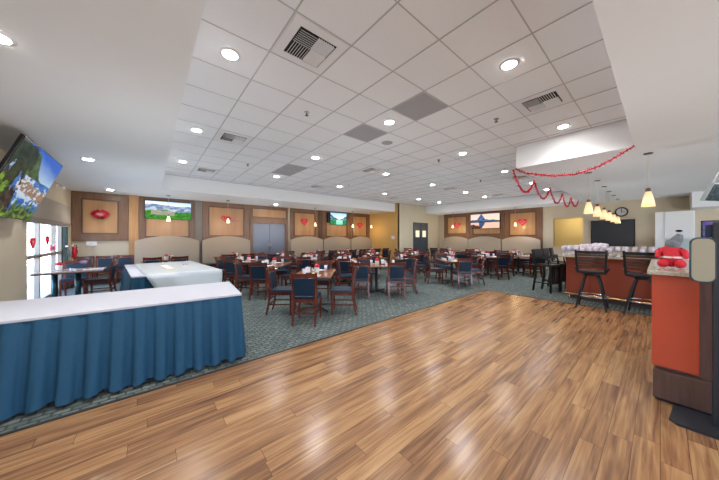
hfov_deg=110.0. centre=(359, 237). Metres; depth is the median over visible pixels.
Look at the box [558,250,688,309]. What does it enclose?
bar counter
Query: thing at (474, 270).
dining chair
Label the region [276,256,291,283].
dining chair
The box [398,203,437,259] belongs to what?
wall
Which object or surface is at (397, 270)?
dining chair
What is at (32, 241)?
heart ornament
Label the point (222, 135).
ceiling vent
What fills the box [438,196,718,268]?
wall
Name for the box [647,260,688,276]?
countertop
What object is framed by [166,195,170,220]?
pendant lamp
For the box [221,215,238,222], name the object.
cutout
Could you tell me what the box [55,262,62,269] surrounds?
cup
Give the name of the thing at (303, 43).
ceiling vent
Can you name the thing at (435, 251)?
dining chair
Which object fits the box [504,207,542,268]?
wood panel
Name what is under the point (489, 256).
dining table
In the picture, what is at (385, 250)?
dining chair
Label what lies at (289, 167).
ceiling vent
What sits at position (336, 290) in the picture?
dining chair
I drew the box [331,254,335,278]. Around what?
dining chair
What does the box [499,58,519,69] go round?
recessed light
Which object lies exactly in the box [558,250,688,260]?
countertop
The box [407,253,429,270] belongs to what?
dining table
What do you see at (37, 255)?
window
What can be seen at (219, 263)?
dining chair
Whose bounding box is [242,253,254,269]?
dining chair
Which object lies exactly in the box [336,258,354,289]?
dining chair
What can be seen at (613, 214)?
pendant lamp
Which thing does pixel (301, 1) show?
grid
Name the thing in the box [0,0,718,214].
ceiling
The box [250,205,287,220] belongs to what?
transom panel
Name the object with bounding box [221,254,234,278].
dining chair
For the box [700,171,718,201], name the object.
television
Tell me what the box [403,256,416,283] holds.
dining chair
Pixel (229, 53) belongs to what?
recessed light
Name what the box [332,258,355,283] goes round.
dining table
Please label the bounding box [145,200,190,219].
television
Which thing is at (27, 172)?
television
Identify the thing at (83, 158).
recessed light
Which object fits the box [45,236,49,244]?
heart ornament
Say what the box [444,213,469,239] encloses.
wood panel
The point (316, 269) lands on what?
cup
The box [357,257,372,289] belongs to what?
dining chair
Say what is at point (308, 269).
caddy
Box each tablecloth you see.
[0,281,241,323]
[125,264,144,276]
[134,261,221,287]
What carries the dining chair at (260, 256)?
on the floor at (272, 332)
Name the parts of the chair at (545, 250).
backrest, seat, leg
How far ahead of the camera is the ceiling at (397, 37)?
3.32 m
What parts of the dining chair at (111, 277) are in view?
leg, seat, seat frame, leg, backrest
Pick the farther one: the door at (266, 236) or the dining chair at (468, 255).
the door at (266, 236)
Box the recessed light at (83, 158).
[80,157,95,160]
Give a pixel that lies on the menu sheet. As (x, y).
(164, 266)
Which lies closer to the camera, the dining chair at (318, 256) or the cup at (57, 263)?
the cup at (57, 263)
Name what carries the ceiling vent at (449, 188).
in the ceiling at (397, 37)
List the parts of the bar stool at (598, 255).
post, leg, leg, seat, leg, leg, post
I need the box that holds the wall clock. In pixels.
[615,207,627,216]
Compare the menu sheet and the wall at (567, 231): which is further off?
the wall at (567, 231)
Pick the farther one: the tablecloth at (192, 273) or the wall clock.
the wall clock
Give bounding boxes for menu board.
[591,219,634,246]
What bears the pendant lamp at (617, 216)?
hanging from the ceiling at (104, 81)
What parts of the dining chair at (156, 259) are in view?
rail, backrest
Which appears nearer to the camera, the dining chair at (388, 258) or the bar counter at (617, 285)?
the bar counter at (617, 285)
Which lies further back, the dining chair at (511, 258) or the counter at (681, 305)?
the dining chair at (511, 258)
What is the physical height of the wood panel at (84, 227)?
1.580 m
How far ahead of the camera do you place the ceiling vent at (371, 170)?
7.22 m
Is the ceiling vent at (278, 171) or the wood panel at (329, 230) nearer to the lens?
the ceiling vent at (278, 171)
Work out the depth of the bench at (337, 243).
14.09 m
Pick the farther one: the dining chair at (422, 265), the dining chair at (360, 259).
the dining chair at (422, 265)
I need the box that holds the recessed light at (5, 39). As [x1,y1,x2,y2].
[0,31,17,45]
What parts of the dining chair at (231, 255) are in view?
rail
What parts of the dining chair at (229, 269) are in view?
leg, rail, backrest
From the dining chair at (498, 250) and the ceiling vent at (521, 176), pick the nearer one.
the ceiling vent at (521, 176)
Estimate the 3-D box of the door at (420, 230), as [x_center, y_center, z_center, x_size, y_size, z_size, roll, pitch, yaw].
[3.707,0.300,15.350,1.460,2.400,0.104,0,0,-40]
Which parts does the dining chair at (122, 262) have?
rail, backrest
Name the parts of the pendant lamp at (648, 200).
lamp shade, cord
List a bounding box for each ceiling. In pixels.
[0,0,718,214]
[165,0,625,205]
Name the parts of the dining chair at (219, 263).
backrest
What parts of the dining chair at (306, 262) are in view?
rail, backrest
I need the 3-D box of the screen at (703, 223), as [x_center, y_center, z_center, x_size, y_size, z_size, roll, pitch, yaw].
[3.768,0.060,2.603,0.160,0.480,0.280,0,0,-40]
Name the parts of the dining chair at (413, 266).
leg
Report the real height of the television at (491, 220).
0.824 m
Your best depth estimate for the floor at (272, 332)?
5.16 m
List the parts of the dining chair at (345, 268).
leg, rail, backrest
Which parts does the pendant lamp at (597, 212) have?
lamp shade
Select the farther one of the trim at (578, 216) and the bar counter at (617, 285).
the trim at (578, 216)
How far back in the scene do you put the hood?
2.45 m
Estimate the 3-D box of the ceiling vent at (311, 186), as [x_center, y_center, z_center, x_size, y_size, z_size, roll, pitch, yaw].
[-1.617,-1.929,9.604,0.580,0.021,0.580,0,0,-40]
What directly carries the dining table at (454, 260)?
on the floor at (272, 332)
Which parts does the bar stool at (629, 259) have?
post, leg, leg, seat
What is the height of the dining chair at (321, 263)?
0.909 m
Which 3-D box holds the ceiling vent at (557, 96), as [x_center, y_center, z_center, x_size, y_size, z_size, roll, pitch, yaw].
[2.611,-1.929,3.597,0.580,0.021,0.580,0,0,-40]
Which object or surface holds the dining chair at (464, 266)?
on the floor at (272, 332)
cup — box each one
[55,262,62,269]
[314,264,319,272]
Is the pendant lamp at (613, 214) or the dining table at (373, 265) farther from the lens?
the pendant lamp at (613, 214)
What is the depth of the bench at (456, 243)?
15.35 m
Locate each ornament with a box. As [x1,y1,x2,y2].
[29,238,35,248]
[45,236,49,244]
[49,244,55,250]
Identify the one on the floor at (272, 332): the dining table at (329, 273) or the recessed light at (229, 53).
the dining table at (329, 273)
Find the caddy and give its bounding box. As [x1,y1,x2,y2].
[305,266,310,273]
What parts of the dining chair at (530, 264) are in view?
leg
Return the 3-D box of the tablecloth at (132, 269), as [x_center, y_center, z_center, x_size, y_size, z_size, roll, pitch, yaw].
[-4.791,0.742,6.248,1.445,0.006,2.955,0,0,-45]
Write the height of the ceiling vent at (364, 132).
0.009 m
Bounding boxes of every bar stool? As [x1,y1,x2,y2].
[574,249,610,312]
[622,251,659,314]
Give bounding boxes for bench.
[135,236,198,263]
[202,236,249,270]
[290,236,327,261]
[323,236,350,263]
[350,237,371,256]
[442,237,467,257]
[468,236,501,264]
[502,236,540,268]
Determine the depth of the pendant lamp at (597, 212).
6.46 m
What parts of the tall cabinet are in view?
recess panel, drawer, door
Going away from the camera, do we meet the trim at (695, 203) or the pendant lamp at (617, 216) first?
the trim at (695, 203)
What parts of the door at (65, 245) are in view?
frame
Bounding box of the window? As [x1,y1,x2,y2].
[27,223,61,298]
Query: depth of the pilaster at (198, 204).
10.05 m
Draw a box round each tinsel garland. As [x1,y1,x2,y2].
[512,169,578,207]
[515,145,633,177]
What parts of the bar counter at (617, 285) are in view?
panel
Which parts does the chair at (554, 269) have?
leg, backrest, leg, seat, leg, leg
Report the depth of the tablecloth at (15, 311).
2.77 m
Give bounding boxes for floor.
[0,263,651,433]
[0,290,718,479]
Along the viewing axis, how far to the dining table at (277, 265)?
6.93 m
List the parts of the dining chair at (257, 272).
leg, rail, seat frame, backrest, leg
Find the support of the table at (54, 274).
on the floor at (272, 332)
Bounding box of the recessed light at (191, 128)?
[190,127,202,131]
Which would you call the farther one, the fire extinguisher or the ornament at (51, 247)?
the fire extinguisher
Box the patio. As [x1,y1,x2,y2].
[27,265,56,298]
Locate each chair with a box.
[59,260,88,296]
[70,256,94,286]
[84,260,118,293]
[94,255,114,285]
[115,255,133,283]
[143,257,161,262]
[171,256,188,261]
[214,256,235,282]
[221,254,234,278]
[223,258,246,289]
[233,259,256,294]
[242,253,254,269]
[248,262,273,299]
[254,254,266,262]
[265,266,295,314]
[267,254,279,275]
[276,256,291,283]
[281,259,302,285]
[284,251,294,272]
[284,254,296,273]
[290,273,321,326]
[291,252,304,272]
[296,256,311,270]
[310,252,320,267]
[315,261,331,300]
[317,255,333,283]
[325,250,336,264]
[330,266,358,315]
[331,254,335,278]
[334,258,349,285]
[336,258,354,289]
[340,253,351,279]
[349,249,356,257]
[352,262,369,299]
[356,249,366,257]
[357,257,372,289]
[367,254,379,279]
[380,250,390,261]
[381,248,388,257]
[386,262,405,299]
[394,252,406,272]
[396,258,416,293]
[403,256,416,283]
[416,252,429,274]
[416,253,427,277]
[424,255,443,283]
[430,248,436,259]
[430,250,437,266]
[435,253,449,279]
[439,249,449,264]
[452,258,472,288]
[453,252,465,269]
[465,252,481,274]
[469,255,484,285]
[470,251,485,272]
[481,251,496,271]
[490,254,509,279]
[495,252,514,276]
[498,250,514,270]
[522,253,541,277]
[531,249,560,293]
[543,248,565,290]
[549,248,565,284]
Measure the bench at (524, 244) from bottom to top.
1.556 m
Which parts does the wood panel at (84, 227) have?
molding, inset panel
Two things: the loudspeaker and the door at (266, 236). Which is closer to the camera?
the door at (266, 236)
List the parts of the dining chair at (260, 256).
backrest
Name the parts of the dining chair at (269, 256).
rail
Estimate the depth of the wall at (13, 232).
4.61 m
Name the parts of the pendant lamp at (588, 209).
lamp shade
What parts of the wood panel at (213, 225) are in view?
inset panel, molding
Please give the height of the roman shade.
0.618 m
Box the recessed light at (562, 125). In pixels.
[556,124,570,128]
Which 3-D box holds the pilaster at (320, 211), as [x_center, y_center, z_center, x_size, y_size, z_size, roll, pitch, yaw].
[-2.116,0.013,13.677,0.240,2.965,0.099,0,0,-40]
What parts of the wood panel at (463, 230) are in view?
molding, inset panel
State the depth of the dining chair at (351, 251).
12.59 m
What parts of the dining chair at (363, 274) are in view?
rail, backrest, seat, leg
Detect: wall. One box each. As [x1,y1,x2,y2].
[0,148,70,301]
[71,208,289,277]
[370,203,398,262]
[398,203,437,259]
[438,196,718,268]
[554,218,582,246]
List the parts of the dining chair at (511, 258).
leg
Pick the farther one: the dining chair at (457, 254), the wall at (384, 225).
the wall at (384, 225)
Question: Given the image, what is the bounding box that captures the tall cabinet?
[655,210,694,249]
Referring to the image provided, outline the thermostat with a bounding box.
[86,241,96,245]
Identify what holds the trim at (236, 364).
on the floor at (484, 385)
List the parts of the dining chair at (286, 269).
seat, rail, backrest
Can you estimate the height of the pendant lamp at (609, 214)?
0.929 m
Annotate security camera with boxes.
[56,184,65,188]
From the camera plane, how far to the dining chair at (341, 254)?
9.39 m
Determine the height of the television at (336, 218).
0.684 m
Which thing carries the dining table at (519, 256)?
on the floor at (272, 332)
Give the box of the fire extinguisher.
[68,244,77,257]
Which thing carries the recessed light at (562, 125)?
in the ceiling at (397, 37)
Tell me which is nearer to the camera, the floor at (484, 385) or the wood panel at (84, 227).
the floor at (484, 385)
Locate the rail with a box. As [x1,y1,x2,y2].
[563,292,651,308]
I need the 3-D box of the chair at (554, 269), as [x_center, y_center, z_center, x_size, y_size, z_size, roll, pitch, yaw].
[5.210,0.914,7.034,0.536,1.171,0.511,0,0,-26]
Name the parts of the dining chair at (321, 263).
rail, seat, seat frame, backrest, leg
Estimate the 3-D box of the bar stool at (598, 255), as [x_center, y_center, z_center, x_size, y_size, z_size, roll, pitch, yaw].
[4.917,0.877,5.323,0.551,1.248,0.572,0,0,-43]
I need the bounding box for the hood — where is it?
[670,234,682,242]
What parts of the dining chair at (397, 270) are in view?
leg, seat, seat frame, rail, backrest, leg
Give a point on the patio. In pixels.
(45, 280)
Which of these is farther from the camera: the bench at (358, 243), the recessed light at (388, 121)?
the bench at (358, 243)
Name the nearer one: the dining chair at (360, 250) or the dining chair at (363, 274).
the dining chair at (363, 274)
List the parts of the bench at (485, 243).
backrest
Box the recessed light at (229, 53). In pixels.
[219,47,239,60]
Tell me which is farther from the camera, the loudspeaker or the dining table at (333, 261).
the loudspeaker
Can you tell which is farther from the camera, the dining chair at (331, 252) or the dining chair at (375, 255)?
the dining chair at (331, 252)
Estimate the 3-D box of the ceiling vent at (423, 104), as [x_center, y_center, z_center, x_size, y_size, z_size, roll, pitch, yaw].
[0.892,-1.935,3.750,0.596,0.009,0.596,0,0,-40]
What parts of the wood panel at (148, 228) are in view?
inset panel, molding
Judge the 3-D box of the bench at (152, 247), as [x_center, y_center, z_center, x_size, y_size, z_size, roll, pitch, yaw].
[-6.921,0.718,9.151,1.896,1.556,0.680,0,0,-40]
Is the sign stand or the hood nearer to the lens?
the sign stand
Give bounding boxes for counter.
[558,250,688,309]
[647,260,711,415]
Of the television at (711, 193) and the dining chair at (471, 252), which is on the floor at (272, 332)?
the dining chair at (471, 252)
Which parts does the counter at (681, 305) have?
red panel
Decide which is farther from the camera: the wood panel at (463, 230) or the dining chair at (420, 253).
the wood panel at (463, 230)
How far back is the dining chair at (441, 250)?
12.64 m
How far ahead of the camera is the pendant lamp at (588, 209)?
5.66 m
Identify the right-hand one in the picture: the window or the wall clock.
the wall clock
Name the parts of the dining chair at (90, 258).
rail, backrest, leg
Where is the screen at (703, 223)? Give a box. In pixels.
[701,220,718,236]
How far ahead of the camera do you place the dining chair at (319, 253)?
9.97 m
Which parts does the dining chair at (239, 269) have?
leg, backrest, leg, seat, seat frame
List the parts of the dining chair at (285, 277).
seat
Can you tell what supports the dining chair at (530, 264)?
on the floor at (272, 332)
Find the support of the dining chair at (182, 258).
on the floor at (272, 332)
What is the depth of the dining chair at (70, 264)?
6.43 m
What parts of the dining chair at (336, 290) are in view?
leg, seat, seat frame, leg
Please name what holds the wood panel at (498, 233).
attached to the wall at (644, 217)
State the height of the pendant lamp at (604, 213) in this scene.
0.929 m
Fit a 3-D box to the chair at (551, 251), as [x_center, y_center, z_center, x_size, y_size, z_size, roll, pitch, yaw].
[6.325,0.914,7.941,0.511,1.171,0.536,0,0,44]
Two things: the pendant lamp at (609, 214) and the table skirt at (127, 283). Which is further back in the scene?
the pendant lamp at (609, 214)
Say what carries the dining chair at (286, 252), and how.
on the floor at (272, 332)
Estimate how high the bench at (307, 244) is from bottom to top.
1.556 m
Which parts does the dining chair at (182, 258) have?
rail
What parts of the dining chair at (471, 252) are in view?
backrest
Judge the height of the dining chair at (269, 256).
0.909 m
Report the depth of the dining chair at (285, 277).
6.66 m
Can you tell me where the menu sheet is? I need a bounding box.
[160,265,174,268]
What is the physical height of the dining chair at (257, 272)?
0.909 m
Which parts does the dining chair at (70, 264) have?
leg, leg, seat, seat frame, rail, backrest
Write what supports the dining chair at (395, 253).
on the floor at (272, 332)
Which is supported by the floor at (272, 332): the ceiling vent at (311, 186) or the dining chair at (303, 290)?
the dining chair at (303, 290)
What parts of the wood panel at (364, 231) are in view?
molding, inset panel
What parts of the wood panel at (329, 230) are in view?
molding, inset panel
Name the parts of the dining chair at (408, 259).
rail, backrest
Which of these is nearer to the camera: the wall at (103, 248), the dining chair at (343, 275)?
the dining chair at (343, 275)
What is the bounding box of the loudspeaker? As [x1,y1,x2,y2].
[327,212,330,222]
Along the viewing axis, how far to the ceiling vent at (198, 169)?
7.25 m
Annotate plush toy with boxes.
[655,234,688,267]
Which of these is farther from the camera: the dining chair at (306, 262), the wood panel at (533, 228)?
the wood panel at (533, 228)
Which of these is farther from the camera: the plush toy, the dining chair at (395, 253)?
the dining chair at (395, 253)
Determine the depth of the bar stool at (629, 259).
4.80 m
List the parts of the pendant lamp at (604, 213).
lamp shade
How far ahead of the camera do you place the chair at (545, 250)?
7.34 m
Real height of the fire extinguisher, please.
0.408 m
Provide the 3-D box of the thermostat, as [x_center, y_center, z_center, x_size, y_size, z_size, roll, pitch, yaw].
[-8.723,0.200,8.188,0.240,0.140,0.044,0,0,-40]
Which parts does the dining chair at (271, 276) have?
leg, rail, backrest, leg, seat frame, seat, leg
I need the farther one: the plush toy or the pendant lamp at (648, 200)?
the pendant lamp at (648, 200)
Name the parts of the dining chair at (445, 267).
backrest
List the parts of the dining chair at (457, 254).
backrest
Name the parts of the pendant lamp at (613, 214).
lamp shade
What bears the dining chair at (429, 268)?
on the floor at (272, 332)
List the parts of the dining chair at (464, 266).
leg, seat, seat frame, backrest, rail, leg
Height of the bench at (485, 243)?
1.556 m
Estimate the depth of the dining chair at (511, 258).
9.70 m
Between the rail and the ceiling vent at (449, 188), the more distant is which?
the ceiling vent at (449, 188)
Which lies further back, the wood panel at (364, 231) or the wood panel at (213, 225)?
the wood panel at (364, 231)
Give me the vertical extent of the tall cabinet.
2.396 m
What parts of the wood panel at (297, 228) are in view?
molding, inset panel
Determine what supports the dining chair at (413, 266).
on the floor at (272, 332)
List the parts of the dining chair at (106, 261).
rail, backrest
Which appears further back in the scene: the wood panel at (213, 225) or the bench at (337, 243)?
the bench at (337, 243)
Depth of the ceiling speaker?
5.11 m
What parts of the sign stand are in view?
plate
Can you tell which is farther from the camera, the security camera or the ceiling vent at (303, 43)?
the security camera
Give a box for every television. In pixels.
[0,133,62,220]
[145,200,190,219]
[330,212,346,224]
[471,213,499,228]
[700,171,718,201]
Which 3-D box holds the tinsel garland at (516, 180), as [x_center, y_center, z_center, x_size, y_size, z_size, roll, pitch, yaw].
[5.918,-1.247,7.606,6.811,0.496,0.115,0,0,-40]
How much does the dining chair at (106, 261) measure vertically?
0.909 m
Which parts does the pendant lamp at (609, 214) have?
lamp shade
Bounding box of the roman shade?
[22,197,70,226]
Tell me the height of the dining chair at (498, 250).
0.909 m
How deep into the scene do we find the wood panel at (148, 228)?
9.39 m
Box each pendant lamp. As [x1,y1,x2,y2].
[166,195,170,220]
[584,172,593,213]
[593,180,601,216]
[600,186,607,218]
[605,191,612,220]
[610,195,616,221]
[615,199,620,222]
[641,152,655,206]
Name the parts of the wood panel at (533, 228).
molding, inset panel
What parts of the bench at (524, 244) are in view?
seat, backrest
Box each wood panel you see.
[71,191,128,240]
[139,196,194,239]
[202,201,249,239]
[290,208,318,239]
[323,211,349,238]
[350,213,369,238]
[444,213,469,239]
[470,210,503,239]
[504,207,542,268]
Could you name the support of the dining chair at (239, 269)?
on the floor at (272, 332)
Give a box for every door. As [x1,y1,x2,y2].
[62,227,70,288]
[250,220,287,259]
[413,222,427,252]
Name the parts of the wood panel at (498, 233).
inset panel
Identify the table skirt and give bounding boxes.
[0,296,245,421]
[119,267,153,290]
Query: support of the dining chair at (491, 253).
on the floor at (272, 332)
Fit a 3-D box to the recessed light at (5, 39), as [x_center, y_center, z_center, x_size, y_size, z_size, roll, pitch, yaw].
[-2.648,-1.463,1.827,0.200,0.014,0.200,0,0,-40]
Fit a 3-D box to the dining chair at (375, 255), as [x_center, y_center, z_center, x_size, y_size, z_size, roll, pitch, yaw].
[0.498,1.045,9.195,0.450,0.909,0.550,0,0,3]
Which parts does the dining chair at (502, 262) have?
leg, backrest, rail, leg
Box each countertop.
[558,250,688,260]
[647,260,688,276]
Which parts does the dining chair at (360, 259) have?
rail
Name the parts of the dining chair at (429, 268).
leg, seat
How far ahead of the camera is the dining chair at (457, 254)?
10.53 m
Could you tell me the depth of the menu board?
10.25 m
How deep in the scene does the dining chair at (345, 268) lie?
7.30 m
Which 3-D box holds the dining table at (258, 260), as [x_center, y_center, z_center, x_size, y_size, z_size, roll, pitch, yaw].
[-3.620,1.119,8.150,0.768,0.750,1.228,0,0,0]
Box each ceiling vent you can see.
[193,166,219,173]
[214,130,252,145]
[271,13,349,74]
[272,169,297,175]
[279,164,306,171]
[308,185,326,188]
[343,124,386,141]
[358,167,384,173]
[391,92,447,120]
[442,187,460,190]
[508,175,532,180]
[512,85,572,115]
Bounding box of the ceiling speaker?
[381,140,392,144]
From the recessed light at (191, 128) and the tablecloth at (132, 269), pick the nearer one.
the recessed light at (191, 128)
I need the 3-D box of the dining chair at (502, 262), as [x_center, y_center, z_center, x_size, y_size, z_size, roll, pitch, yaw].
[5.081,1.045,9.095,0.450,0.909,0.550,0,0,-1]
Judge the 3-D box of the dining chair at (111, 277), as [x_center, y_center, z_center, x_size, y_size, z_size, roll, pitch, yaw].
[-6.404,1.045,6.279,0.550,0.909,0.450,0,0,-34]
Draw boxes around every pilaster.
[129,195,138,263]
[195,200,201,263]
[319,210,322,239]
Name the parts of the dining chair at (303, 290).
leg, rail, backrest, seat frame, seat, leg, leg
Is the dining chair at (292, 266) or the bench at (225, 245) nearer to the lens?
the dining chair at (292, 266)
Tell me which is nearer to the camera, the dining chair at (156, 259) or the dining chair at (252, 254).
the dining chair at (156, 259)
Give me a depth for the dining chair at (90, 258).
8.01 m
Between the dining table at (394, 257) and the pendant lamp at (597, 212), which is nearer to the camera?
the pendant lamp at (597, 212)
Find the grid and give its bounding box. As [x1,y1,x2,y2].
[165,0,625,205]
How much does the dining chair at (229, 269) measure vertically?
0.909 m
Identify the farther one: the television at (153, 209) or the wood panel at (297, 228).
the wood panel at (297, 228)
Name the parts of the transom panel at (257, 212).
molding, inset panel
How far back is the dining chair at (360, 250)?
12.94 m
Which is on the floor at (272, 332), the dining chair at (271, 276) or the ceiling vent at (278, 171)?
the dining chair at (271, 276)
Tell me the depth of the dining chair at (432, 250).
14.56 m
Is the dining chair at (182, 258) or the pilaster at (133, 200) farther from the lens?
the pilaster at (133, 200)
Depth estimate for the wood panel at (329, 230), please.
14.33 m
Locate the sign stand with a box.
[669,222,718,439]
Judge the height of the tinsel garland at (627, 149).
0.399 m
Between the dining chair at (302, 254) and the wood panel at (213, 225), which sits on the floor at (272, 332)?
the dining chair at (302, 254)
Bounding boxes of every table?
[30,267,106,296]
[234,259,265,284]
[259,262,292,292]
[289,269,335,311]
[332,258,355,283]
[366,263,389,293]
[392,256,418,259]
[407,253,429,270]
[435,258,463,283]
[471,255,496,275]
[501,254,529,273]
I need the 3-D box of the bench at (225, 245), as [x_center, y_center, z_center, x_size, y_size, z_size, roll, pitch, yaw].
[-5.418,0.718,10.408,1.816,1.556,0.680,0,0,-40]
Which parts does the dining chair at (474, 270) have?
leg, leg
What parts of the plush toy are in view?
arm, leg, lace trim, leg, arm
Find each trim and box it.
[0,290,651,436]
[552,216,583,247]
[690,191,718,209]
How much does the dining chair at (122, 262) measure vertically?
0.909 m
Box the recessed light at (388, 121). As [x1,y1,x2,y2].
[383,119,394,124]
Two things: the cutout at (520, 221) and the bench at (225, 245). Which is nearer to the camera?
the bench at (225, 245)
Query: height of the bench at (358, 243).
1.556 m
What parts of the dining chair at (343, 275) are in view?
leg, seat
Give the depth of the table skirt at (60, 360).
2.43 m
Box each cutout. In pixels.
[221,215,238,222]
[518,219,526,225]
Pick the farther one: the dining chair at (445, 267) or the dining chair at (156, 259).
the dining chair at (445, 267)

